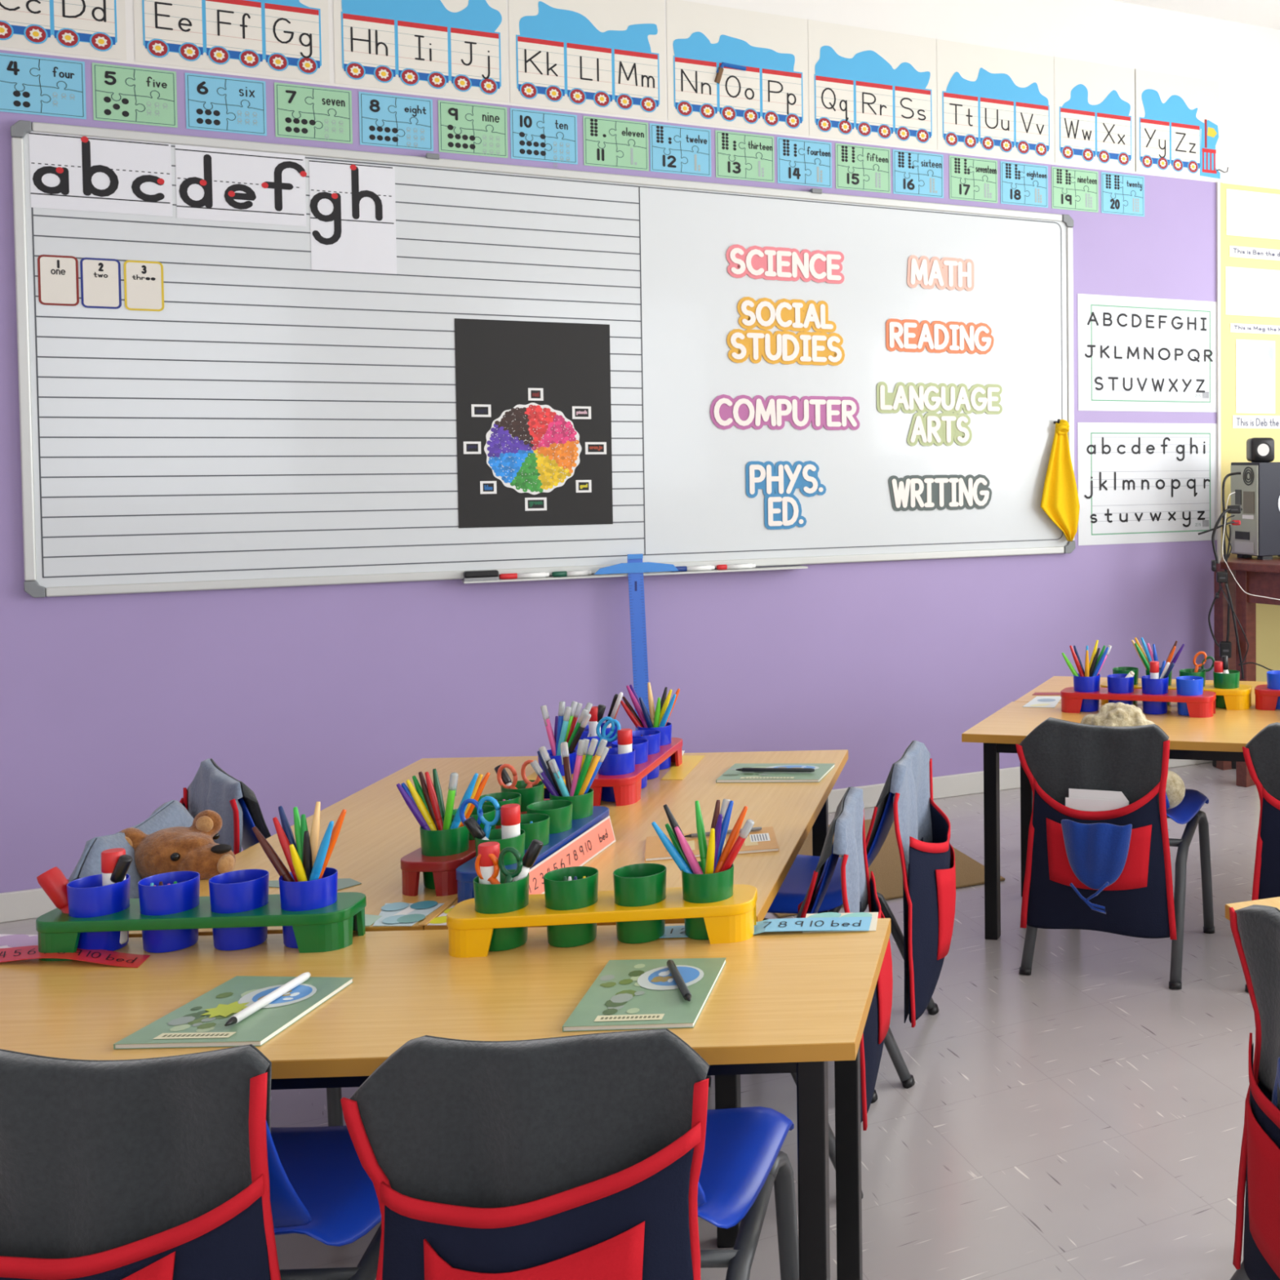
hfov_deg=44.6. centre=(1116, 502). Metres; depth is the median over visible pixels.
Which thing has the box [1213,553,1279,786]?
computer desk
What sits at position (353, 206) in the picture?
sheet
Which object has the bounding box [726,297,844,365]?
label
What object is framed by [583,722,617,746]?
plastic pot
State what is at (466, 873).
pot rack
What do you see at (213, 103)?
number card
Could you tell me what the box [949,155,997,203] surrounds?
number card
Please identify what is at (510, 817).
glue stick
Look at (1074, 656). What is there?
pen
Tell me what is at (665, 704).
pen
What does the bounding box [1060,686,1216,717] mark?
pot rack
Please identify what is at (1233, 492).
power cable
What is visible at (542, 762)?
pen
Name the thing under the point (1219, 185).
trim
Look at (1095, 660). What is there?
pen
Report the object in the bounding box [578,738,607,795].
pen
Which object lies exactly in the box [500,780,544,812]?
plastic pot
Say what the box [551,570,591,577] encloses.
marker
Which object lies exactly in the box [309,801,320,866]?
pen
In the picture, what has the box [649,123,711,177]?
number card
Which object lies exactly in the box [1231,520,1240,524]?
plug
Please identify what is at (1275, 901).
school desk
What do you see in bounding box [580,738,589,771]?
pen
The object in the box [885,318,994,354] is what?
label
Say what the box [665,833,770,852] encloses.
print
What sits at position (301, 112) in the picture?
number card
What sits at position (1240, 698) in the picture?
pot rack
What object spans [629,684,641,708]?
pen
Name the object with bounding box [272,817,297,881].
pen
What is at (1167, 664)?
ballpoint pen
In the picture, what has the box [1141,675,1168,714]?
plastic pot
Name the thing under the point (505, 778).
marker
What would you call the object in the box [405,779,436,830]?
pen
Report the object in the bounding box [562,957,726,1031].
workbook
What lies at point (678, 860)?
pen
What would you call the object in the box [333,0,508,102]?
banner
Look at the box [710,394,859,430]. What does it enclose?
label
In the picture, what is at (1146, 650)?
pen
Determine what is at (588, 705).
pen
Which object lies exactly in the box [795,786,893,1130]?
chair cover
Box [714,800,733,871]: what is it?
pen
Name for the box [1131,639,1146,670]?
pen
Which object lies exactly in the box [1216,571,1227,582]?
plug adapter
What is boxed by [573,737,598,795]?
pen
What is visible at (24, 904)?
baseboard
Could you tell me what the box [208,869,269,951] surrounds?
plastic pot
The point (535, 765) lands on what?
pen
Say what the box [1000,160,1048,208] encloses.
number card
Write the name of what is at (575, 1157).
chair cover
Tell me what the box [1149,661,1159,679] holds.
glue stick
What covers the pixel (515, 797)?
plastic pot
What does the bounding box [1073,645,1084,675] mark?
pen
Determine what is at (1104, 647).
pen
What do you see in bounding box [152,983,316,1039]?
print
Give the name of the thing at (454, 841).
plastic pot
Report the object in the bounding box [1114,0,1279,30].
ceiling
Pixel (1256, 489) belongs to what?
computer tower
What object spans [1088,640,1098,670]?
pen
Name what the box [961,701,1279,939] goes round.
school desk
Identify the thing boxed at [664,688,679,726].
pen
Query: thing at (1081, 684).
plastic pot
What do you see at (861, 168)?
number card
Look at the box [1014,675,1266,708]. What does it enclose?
school desk
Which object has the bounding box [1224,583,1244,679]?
power cable
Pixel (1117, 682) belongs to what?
plastic pot
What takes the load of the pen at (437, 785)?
in the plastic pot at (454, 841)
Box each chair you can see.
[237,797,258,850]
[266,1120,381,1279]
[326,1087,342,1126]
[697,1106,799,1279]
[705,791,938,1088]
[790,842,877,1198]
[1018,789,1214,989]
[1230,1261,1249,1279]
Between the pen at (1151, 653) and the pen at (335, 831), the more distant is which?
the pen at (1151, 653)
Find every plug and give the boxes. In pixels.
[1211,560,1216,571]
[1226,505,1240,513]
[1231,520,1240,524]
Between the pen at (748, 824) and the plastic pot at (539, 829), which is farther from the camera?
the plastic pot at (539, 829)
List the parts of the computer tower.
panel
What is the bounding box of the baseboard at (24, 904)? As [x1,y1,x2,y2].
[0,759,1212,922]
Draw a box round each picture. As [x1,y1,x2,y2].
[381,900,437,923]
[429,907,453,923]
[807,911,871,917]
[1030,698,1055,706]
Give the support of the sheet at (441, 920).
on the school desk at (792, 809)
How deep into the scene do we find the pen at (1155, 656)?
4.47 m
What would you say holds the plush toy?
on the chair at (1188, 811)
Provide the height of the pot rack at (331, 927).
0.062 m
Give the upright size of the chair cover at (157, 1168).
0.569 m
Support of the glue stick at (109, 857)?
in the plastic pot at (87, 897)
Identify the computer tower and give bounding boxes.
[1231,462,1279,559]
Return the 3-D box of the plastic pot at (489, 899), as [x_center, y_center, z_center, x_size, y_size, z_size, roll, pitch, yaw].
[-0.987,0.655,2.291,0.083,0.108,0.083,-1,2,-30]
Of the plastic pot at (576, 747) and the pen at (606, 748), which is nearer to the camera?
the pen at (606, 748)
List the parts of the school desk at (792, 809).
number strip, number strip, leg, leg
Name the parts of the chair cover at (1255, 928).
panel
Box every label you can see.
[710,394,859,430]
[725,244,844,284]
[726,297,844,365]
[745,460,826,529]
[876,381,1002,446]
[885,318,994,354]
[888,474,991,511]
[906,254,973,291]
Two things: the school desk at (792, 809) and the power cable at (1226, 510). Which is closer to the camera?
the school desk at (792, 809)
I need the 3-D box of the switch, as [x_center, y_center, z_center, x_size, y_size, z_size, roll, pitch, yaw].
[0.417,0.384,5.898,0.015,0.024,0.034,0,2,0]
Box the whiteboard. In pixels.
[10,120,1075,597]
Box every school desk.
[0,916,890,1279]
[128,755,538,937]
[424,749,848,1248]
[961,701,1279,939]
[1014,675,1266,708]
[1225,896,1279,920]
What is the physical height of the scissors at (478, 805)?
0.163 m
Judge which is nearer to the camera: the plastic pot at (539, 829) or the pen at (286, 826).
the pen at (286, 826)
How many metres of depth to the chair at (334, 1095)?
2.60 m
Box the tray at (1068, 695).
[1060,686,1216,702]
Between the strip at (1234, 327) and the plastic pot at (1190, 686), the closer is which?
the plastic pot at (1190, 686)
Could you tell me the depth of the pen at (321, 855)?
2.30 m
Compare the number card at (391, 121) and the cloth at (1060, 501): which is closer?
the number card at (391, 121)
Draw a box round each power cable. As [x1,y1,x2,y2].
[1197,521,1235,534]
[1208,582,1221,647]
[1211,507,1242,563]
[1220,585,1273,671]
[1222,471,1240,641]
[1222,492,1279,599]
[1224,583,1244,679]
[1225,515,1234,558]
[1225,524,1231,562]
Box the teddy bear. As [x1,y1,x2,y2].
[119,809,235,879]
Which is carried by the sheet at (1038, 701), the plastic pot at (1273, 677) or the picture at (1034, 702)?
the picture at (1034, 702)
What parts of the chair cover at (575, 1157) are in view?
panel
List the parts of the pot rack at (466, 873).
leg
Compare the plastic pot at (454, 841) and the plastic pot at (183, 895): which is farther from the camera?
the plastic pot at (454, 841)
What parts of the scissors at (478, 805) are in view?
handle, handle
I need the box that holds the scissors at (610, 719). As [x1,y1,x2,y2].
[595,716,620,746]
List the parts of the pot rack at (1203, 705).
leg, leg, leg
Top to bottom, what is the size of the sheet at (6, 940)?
0.002 m
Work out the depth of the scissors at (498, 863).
2.28 m
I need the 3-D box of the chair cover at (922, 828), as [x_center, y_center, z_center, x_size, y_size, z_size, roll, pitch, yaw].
[-0.487,0.859,3.333,0.224,0.567,0.442,0,2,-2]
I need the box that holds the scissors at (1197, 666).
[1192,651,1214,672]
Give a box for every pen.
[224,972,311,1026]
[252,826,295,881]
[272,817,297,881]
[278,805,297,851]
[288,844,307,881]
[293,806,302,862]
[300,813,308,864]
[302,831,312,880]
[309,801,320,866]
[309,821,333,880]
[318,808,346,879]
[395,783,431,830]
[400,782,416,804]
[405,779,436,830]
[412,775,430,813]
[418,771,438,830]
[424,771,443,830]
[432,768,444,823]
[442,772,458,830]
[449,773,478,829]
[457,773,483,827]
[459,772,489,826]
[530,760,559,796]
[537,751,556,791]
[538,746,562,796]
[540,705,555,755]
[548,758,569,796]
[554,715,558,741]
[555,701,565,755]
[556,706,571,755]
[560,742,572,794]
[564,701,577,742]
[565,702,582,742]
[567,708,587,748]
[568,713,591,754]
[569,739,585,795]
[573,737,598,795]
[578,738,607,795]
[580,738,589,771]
[583,746,608,794]
[584,702,592,713]
[605,693,617,722]
[606,692,622,728]
[610,703,620,727]
[620,700,642,728]
[622,696,644,727]
[626,684,647,727]
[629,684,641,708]
[639,697,653,727]
[647,682,654,724]
[651,821,693,874]
[653,697,660,727]
[658,688,671,725]
[658,693,675,727]
[660,687,667,711]
[663,804,693,872]
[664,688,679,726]
[664,823,691,870]
[666,959,691,1001]
[674,826,703,874]
[694,800,707,874]
[704,800,719,874]
[705,827,715,874]
[713,813,722,873]
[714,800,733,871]
[714,805,747,873]
[719,818,754,871]
[720,798,730,822]
[735,768,814,772]
[1062,652,1079,676]
[1069,645,1084,676]
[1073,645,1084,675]
[1084,649,1088,676]
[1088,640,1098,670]
[1088,647,1100,676]
[1092,646,1108,676]
[1093,644,1105,670]
[1096,644,1111,675]
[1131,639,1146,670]
[1134,637,1149,663]
[1134,642,1149,671]
[1140,637,1151,662]
[1146,643,1154,661]
[1152,644,1159,671]
[1159,660,1165,678]
[1159,662,1169,679]
[1163,662,1174,678]
[1164,646,1176,671]
[1165,640,1177,662]
[1167,643,1184,670]
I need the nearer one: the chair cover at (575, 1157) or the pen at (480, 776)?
the chair cover at (575, 1157)
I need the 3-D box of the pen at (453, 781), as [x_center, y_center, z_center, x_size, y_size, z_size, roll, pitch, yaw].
[-1.226,0.591,2.615,0.063,0.199,0.016,1,2,33]
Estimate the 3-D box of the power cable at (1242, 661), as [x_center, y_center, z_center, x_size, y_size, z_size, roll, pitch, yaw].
[0.463,0.498,5.619,0.146,0.300,0.458,-1,2,-25]
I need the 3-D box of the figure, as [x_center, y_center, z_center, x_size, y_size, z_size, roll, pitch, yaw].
[-1.430,-1.587,5.280,0.117,0.080,0.019,-1,2,-30]
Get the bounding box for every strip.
[1032,692,1060,694]
[1229,245,1279,260]
[1230,323,1279,334]
[1232,415,1279,428]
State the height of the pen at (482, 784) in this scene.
0.190 m
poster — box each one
[454,318,613,528]
[1077,293,1217,412]
[1077,422,1217,545]
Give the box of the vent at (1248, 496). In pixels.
[1243,491,1254,514]
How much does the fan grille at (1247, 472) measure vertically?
0.080 m
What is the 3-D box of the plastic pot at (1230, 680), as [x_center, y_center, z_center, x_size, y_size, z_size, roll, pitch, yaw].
[0.342,0.579,4.429,0.083,0.108,0.083,-1,2,-30]
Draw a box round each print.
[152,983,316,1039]
[594,964,703,1021]
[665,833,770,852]
[722,764,818,778]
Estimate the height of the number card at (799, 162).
0.173 m
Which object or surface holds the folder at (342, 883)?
on the school desk at (379, 828)
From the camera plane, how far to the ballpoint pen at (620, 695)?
3.55 m
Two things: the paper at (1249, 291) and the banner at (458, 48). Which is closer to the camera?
the banner at (458, 48)
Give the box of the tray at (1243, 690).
[1100,680,1252,696]
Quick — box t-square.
[594,553,678,730]
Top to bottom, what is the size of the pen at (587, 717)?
0.192 m
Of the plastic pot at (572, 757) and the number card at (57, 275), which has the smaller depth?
the plastic pot at (572, 757)
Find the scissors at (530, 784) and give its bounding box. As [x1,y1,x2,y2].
[497,760,540,789]
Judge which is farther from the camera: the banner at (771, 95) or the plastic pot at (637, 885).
the banner at (771, 95)
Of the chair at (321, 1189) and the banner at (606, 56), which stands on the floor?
the chair at (321, 1189)
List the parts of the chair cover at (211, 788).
panel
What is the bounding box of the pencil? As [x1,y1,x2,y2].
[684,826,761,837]
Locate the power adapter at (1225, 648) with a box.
[1219,640,1231,657]
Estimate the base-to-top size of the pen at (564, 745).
0.195 m
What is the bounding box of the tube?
[1125,671,1134,677]
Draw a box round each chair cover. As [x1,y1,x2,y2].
[0,1044,280,1279]
[66,800,193,898]
[179,758,271,854]
[340,1028,709,1279]
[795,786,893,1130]
[865,740,955,1027]
[1015,717,1177,939]
[1229,904,1279,1279]
[1242,722,1279,900]
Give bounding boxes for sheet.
[0,933,38,948]
[28,130,173,217]
[174,144,306,226]
[309,159,396,274]
[373,900,444,926]
[426,905,454,925]
[1022,696,1061,707]
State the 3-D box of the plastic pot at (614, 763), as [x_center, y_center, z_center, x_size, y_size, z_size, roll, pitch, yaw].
[-1.147,0.624,3.272,0.083,0.108,0.083,-1,2,-30]
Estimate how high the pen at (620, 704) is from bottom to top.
0.156 m
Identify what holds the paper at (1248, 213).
attached to the wall
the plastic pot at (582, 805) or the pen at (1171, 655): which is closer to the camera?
the plastic pot at (582, 805)
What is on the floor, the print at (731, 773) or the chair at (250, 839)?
the chair at (250, 839)
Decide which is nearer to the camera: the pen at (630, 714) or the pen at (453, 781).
the pen at (453, 781)
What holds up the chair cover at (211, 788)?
on the chair at (250, 839)
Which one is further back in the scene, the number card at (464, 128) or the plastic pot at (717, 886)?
the number card at (464, 128)
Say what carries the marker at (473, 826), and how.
in the plastic pot at (517, 842)
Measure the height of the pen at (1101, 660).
0.184 m
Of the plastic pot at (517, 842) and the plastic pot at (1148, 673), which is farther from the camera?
the plastic pot at (1148, 673)
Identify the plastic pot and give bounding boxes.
[66,873,130,951]
[137,871,199,952]
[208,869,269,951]
[279,866,337,948]
[419,818,469,888]
[451,804,496,839]
[473,869,528,951]
[475,828,524,865]
[477,791,521,825]
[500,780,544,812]
[520,813,550,849]
[526,800,572,834]
[537,749,577,798]
[543,866,598,947]
[549,787,593,819]
[574,740,591,757]
[579,730,601,755]
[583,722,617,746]
[598,747,635,801]
[611,737,648,788]
[613,862,666,943]
[631,729,660,779]
[637,722,671,769]
[681,861,733,939]
[1073,673,1100,711]
[1106,673,1133,704]
[1112,666,1138,704]
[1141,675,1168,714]
[1145,667,1172,705]
[1176,675,1203,715]
[1178,668,1205,686]
[1213,669,1239,708]
[1266,670,1279,709]
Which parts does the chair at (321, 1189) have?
backrest, leg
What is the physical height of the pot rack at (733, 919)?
0.062 m
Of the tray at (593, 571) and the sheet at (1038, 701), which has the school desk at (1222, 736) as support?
the sheet at (1038, 701)
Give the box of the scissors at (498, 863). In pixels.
[475,846,522,884]
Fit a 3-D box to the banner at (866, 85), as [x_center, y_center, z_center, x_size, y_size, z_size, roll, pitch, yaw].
[-0.944,-1.624,5.559,0.524,0.438,0.004,-1,2,-30]
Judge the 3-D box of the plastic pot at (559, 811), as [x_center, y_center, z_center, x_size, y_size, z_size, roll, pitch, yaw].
[-1.099,0.640,2.767,0.083,0.108,0.083,-1,2,-30]
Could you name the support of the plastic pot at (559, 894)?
in the pot rack at (733, 919)
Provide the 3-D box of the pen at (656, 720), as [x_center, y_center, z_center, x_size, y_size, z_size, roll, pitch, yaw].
[-1.161,0.574,3.590,0.036,0.169,0.014,1,2,27]
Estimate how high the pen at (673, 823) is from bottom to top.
0.204 m
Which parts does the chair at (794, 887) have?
seat, leg, backrest, leg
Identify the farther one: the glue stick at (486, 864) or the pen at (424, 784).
the pen at (424, 784)
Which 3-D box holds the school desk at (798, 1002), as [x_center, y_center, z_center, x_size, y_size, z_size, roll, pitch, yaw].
[-1.110,1.010,2.119,1.495,0.614,0.515,0,2,-4]
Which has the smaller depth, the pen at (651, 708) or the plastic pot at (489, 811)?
the plastic pot at (489, 811)
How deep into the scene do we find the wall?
5.22 m
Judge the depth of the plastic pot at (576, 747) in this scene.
3.35 m
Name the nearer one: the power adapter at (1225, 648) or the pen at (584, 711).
the pen at (584, 711)
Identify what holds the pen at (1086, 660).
in the plastic pot at (1081, 684)
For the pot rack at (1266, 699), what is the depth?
4.36 m
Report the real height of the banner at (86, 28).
0.393 m
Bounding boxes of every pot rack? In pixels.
[35,892,366,961]
[400,798,550,896]
[446,884,757,957]
[455,805,608,902]
[526,746,611,788]
[590,737,682,806]
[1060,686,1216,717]
[1100,680,1252,710]
[1254,684,1279,711]
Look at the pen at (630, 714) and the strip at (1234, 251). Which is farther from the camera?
the strip at (1234, 251)
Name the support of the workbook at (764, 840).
on the school desk at (792, 809)
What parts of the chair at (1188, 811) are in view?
leg, backrest, leg, seat, leg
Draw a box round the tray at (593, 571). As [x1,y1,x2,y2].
[462,565,808,583]
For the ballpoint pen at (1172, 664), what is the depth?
4.32 m
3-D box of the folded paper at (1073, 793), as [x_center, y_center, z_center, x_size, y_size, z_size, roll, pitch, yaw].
[-0.046,0.805,3.728,0.163,0.107,0.002,0,2,15]
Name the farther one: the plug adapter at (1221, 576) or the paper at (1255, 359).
the paper at (1255, 359)
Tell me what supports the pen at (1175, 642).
in the plastic pot at (1148, 673)
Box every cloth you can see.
[1040,419,1079,541]
[1271,1057,1279,1109]
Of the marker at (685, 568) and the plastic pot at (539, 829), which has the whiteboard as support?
the marker at (685, 568)
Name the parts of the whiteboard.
frame rail, frame rail, frame rail, frame rail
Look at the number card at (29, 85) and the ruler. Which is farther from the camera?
the number card at (29, 85)
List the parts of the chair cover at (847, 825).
panel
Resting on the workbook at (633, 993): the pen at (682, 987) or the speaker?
the pen at (682, 987)
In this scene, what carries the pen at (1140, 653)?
in the plastic pot at (1148, 673)
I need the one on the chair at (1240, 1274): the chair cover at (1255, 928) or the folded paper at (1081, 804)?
the chair cover at (1255, 928)
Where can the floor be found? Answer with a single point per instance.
(1080, 1116)
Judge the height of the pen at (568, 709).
0.205 m
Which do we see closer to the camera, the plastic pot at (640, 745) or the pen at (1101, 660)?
the plastic pot at (640, 745)
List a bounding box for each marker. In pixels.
[110,854,133,883]
[463,816,488,839]
[494,764,511,786]
[498,572,549,579]
[512,839,543,881]
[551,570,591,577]
[587,704,605,737]
[672,564,715,572]
[715,563,755,569]
[1222,655,1228,673]
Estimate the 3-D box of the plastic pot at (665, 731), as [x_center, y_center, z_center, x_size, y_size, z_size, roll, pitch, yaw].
[-1.163,0.613,3.592,0.083,0.108,0.083,-1,2,-30]
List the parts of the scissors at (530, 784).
handle, handle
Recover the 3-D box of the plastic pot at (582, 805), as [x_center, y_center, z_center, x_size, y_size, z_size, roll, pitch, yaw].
[-1.097,0.637,2.874,0.083,0.108,0.083,-1,2,-30]
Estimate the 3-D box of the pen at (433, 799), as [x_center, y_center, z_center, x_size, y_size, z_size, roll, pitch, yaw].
[-1.239,0.593,2.619,0.072,0.195,0.014,0,2,18]
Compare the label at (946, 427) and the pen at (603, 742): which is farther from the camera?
the label at (946, 427)
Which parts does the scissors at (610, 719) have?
handle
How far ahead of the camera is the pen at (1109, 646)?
4.40 m
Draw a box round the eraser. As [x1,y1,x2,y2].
[463,569,498,581]
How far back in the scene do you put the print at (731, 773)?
3.49 m
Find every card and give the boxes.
[0,52,86,119]
[37,254,79,306]
[80,257,121,308]
[92,62,177,128]
[123,260,164,311]
[185,72,266,136]
[274,82,352,143]
[358,91,433,151]
[364,914,382,926]
[438,100,507,158]
[510,107,577,168]
[582,115,648,171]
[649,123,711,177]
[715,129,774,182]
[777,137,831,187]
[802,911,878,932]
[835,142,890,193]
[893,149,943,198]
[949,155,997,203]
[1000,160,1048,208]
[1051,166,1097,212]
[1101,172,1144,217]
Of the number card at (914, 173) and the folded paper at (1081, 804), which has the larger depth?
the number card at (914, 173)
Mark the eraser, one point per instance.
(486, 575)
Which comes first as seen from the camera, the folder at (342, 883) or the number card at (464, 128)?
the folder at (342, 883)
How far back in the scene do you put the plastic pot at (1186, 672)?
4.43 m
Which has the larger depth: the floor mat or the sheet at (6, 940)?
the floor mat
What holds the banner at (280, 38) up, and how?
attached to the wall
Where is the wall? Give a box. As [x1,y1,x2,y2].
[0,0,1279,893]
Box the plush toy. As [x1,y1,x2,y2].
[1080,702,1185,809]
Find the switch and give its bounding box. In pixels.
[1215,592,1219,598]
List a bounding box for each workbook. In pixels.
[113,976,353,1048]
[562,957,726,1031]
[644,826,778,861]
[715,763,835,782]
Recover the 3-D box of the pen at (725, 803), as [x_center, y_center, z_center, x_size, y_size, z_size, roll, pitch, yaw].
[-0.666,0.595,2.349,0.016,0.204,0.079,1,2,31]
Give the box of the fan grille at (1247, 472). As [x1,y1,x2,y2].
[1242,466,1253,485]
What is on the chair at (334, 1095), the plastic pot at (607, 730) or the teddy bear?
the teddy bear
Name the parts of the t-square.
blade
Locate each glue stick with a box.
[36,866,68,913]
[101,848,127,944]
[477,841,500,884]
[500,803,520,839]
[588,706,600,736]
[617,728,632,754]
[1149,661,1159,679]
[1213,661,1223,673]
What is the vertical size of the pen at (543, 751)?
0.188 m
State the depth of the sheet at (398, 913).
2.45 m
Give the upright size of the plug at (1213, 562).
0.045 m
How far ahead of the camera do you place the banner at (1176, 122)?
6.25 m
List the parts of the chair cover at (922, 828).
panel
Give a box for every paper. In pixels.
[1065,797,1128,811]
[1068,788,1128,804]
[1225,266,1279,317]
[1226,188,1279,239]
[1235,339,1275,413]
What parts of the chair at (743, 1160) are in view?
backrest, seat, leg, leg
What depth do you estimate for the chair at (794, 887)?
3.21 m
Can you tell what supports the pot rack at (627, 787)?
on the school desk at (792, 809)
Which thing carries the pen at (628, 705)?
in the plastic pot at (665, 731)
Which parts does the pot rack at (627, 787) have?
leg, leg, leg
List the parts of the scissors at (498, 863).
handle, handle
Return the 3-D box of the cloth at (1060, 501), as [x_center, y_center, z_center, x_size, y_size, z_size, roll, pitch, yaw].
[-0.233,-0.092,5.944,0.194,0.510,0.042,-1,2,-30]
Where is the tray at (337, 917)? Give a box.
[35,892,366,933]
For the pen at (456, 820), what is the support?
in the plastic pot at (454, 841)
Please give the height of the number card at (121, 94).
0.173 m
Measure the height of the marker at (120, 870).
0.143 m
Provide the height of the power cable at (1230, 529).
0.156 m
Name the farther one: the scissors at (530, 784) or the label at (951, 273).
the label at (951, 273)
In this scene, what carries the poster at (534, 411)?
attached to the whiteboard
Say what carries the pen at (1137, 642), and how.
in the plastic pot at (1148, 673)
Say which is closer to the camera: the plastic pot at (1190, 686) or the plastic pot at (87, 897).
the plastic pot at (87, 897)
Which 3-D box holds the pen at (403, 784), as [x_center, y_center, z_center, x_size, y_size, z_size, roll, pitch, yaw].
[-1.258,0.603,2.618,0.108,0.178,0.014,0,2,2]
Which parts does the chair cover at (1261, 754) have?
panel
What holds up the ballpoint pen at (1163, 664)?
in the plastic pot at (1150, 686)
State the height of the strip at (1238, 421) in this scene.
0.059 m
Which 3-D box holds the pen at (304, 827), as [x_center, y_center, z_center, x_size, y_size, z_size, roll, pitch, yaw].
[-1.311,0.605,2.312,0.014,0.192,0.056,-2,2,-41]
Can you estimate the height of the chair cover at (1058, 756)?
0.554 m
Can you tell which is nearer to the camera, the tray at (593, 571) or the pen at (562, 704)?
the pen at (562, 704)
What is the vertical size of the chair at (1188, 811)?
0.664 m
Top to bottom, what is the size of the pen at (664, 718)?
0.179 m
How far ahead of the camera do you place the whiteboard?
4.85 m
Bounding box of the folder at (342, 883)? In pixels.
[268,878,361,890]
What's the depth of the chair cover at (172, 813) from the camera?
2.63 m
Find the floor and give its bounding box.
[0,762,1260,1279]
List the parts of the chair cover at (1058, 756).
panel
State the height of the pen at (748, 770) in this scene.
0.010 m
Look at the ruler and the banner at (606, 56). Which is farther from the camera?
the banner at (606, 56)
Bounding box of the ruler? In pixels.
[418,900,454,925]
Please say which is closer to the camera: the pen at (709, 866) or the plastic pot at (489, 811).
the pen at (709, 866)
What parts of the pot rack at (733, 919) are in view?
leg, leg, leg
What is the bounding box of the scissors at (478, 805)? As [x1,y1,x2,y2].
[459,795,500,838]
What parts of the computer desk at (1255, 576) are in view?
leg, leg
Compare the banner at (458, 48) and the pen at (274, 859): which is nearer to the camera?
the pen at (274, 859)
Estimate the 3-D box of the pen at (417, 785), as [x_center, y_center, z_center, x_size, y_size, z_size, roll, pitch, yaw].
[-1.254,0.598,2.624,0.101,0.187,0.014,0,2,19]
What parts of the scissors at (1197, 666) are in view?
handle, handle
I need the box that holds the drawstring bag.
[1061,819,1132,914]
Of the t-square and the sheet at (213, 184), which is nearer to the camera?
the sheet at (213, 184)
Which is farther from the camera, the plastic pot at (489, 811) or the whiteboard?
the whiteboard
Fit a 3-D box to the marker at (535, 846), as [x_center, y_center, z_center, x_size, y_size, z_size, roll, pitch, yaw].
[-0.970,0.622,2.293,0.093,0.157,0.021,-1,2,-12]
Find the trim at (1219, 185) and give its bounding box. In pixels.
[1216,182,1223,563]
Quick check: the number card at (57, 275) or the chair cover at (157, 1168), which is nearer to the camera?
the chair cover at (157, 1168)
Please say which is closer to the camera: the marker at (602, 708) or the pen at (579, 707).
the pen at (579, 707)
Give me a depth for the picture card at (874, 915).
2.42 m
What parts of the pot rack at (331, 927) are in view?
leg, leg, leg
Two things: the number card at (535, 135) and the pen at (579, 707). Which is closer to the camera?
the pen at (579, 707)
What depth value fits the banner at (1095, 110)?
6.05 m
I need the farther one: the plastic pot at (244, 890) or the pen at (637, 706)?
the pen at (637, 706)
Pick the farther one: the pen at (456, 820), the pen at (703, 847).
the pen at (456, 820)
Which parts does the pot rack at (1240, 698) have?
leg, leg, leg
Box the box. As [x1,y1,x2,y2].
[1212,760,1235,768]
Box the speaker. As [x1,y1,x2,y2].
[1246,437,1274,462]
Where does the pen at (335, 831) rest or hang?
in the plastic pot at (316, 894)
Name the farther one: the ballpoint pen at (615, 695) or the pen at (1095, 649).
the pen at (1095, 649)
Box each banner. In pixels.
[0,0,126,60]
[133,0,329,82]
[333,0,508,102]
[508,0,666,119]
[666,0,808,135]
[808,19,937,149]
[936,39,1054,162]
[1053,57,1136,171]
[1134,69,1220,180]
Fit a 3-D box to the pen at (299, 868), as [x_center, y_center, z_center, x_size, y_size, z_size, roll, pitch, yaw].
[-1.310,0.624,2.305,0.014,0.155,0.051,1,2,28]
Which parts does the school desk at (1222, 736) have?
leg, leg, rail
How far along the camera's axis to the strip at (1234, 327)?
6.49 m
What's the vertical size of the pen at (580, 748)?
0.204 m
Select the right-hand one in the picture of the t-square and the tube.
the tube
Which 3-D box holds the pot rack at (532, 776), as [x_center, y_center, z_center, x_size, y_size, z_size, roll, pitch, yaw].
[-1.286,0.644,3.422,0.116,0.062,0.474,0,2,-3]
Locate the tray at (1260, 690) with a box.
[1254,684,1279,696]
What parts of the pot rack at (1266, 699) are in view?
leg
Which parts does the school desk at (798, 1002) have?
number strip, rail, number strip, leg, leg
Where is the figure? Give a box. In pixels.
[714,62,746,84]
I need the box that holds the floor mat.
[773,818,1004,917]
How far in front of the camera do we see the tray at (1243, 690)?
4.39 m
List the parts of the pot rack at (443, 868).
leg, leg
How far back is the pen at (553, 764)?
2.85 m
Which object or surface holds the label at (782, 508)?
attached to the whiteboard
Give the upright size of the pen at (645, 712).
0.172 m
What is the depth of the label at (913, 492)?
5.71 m

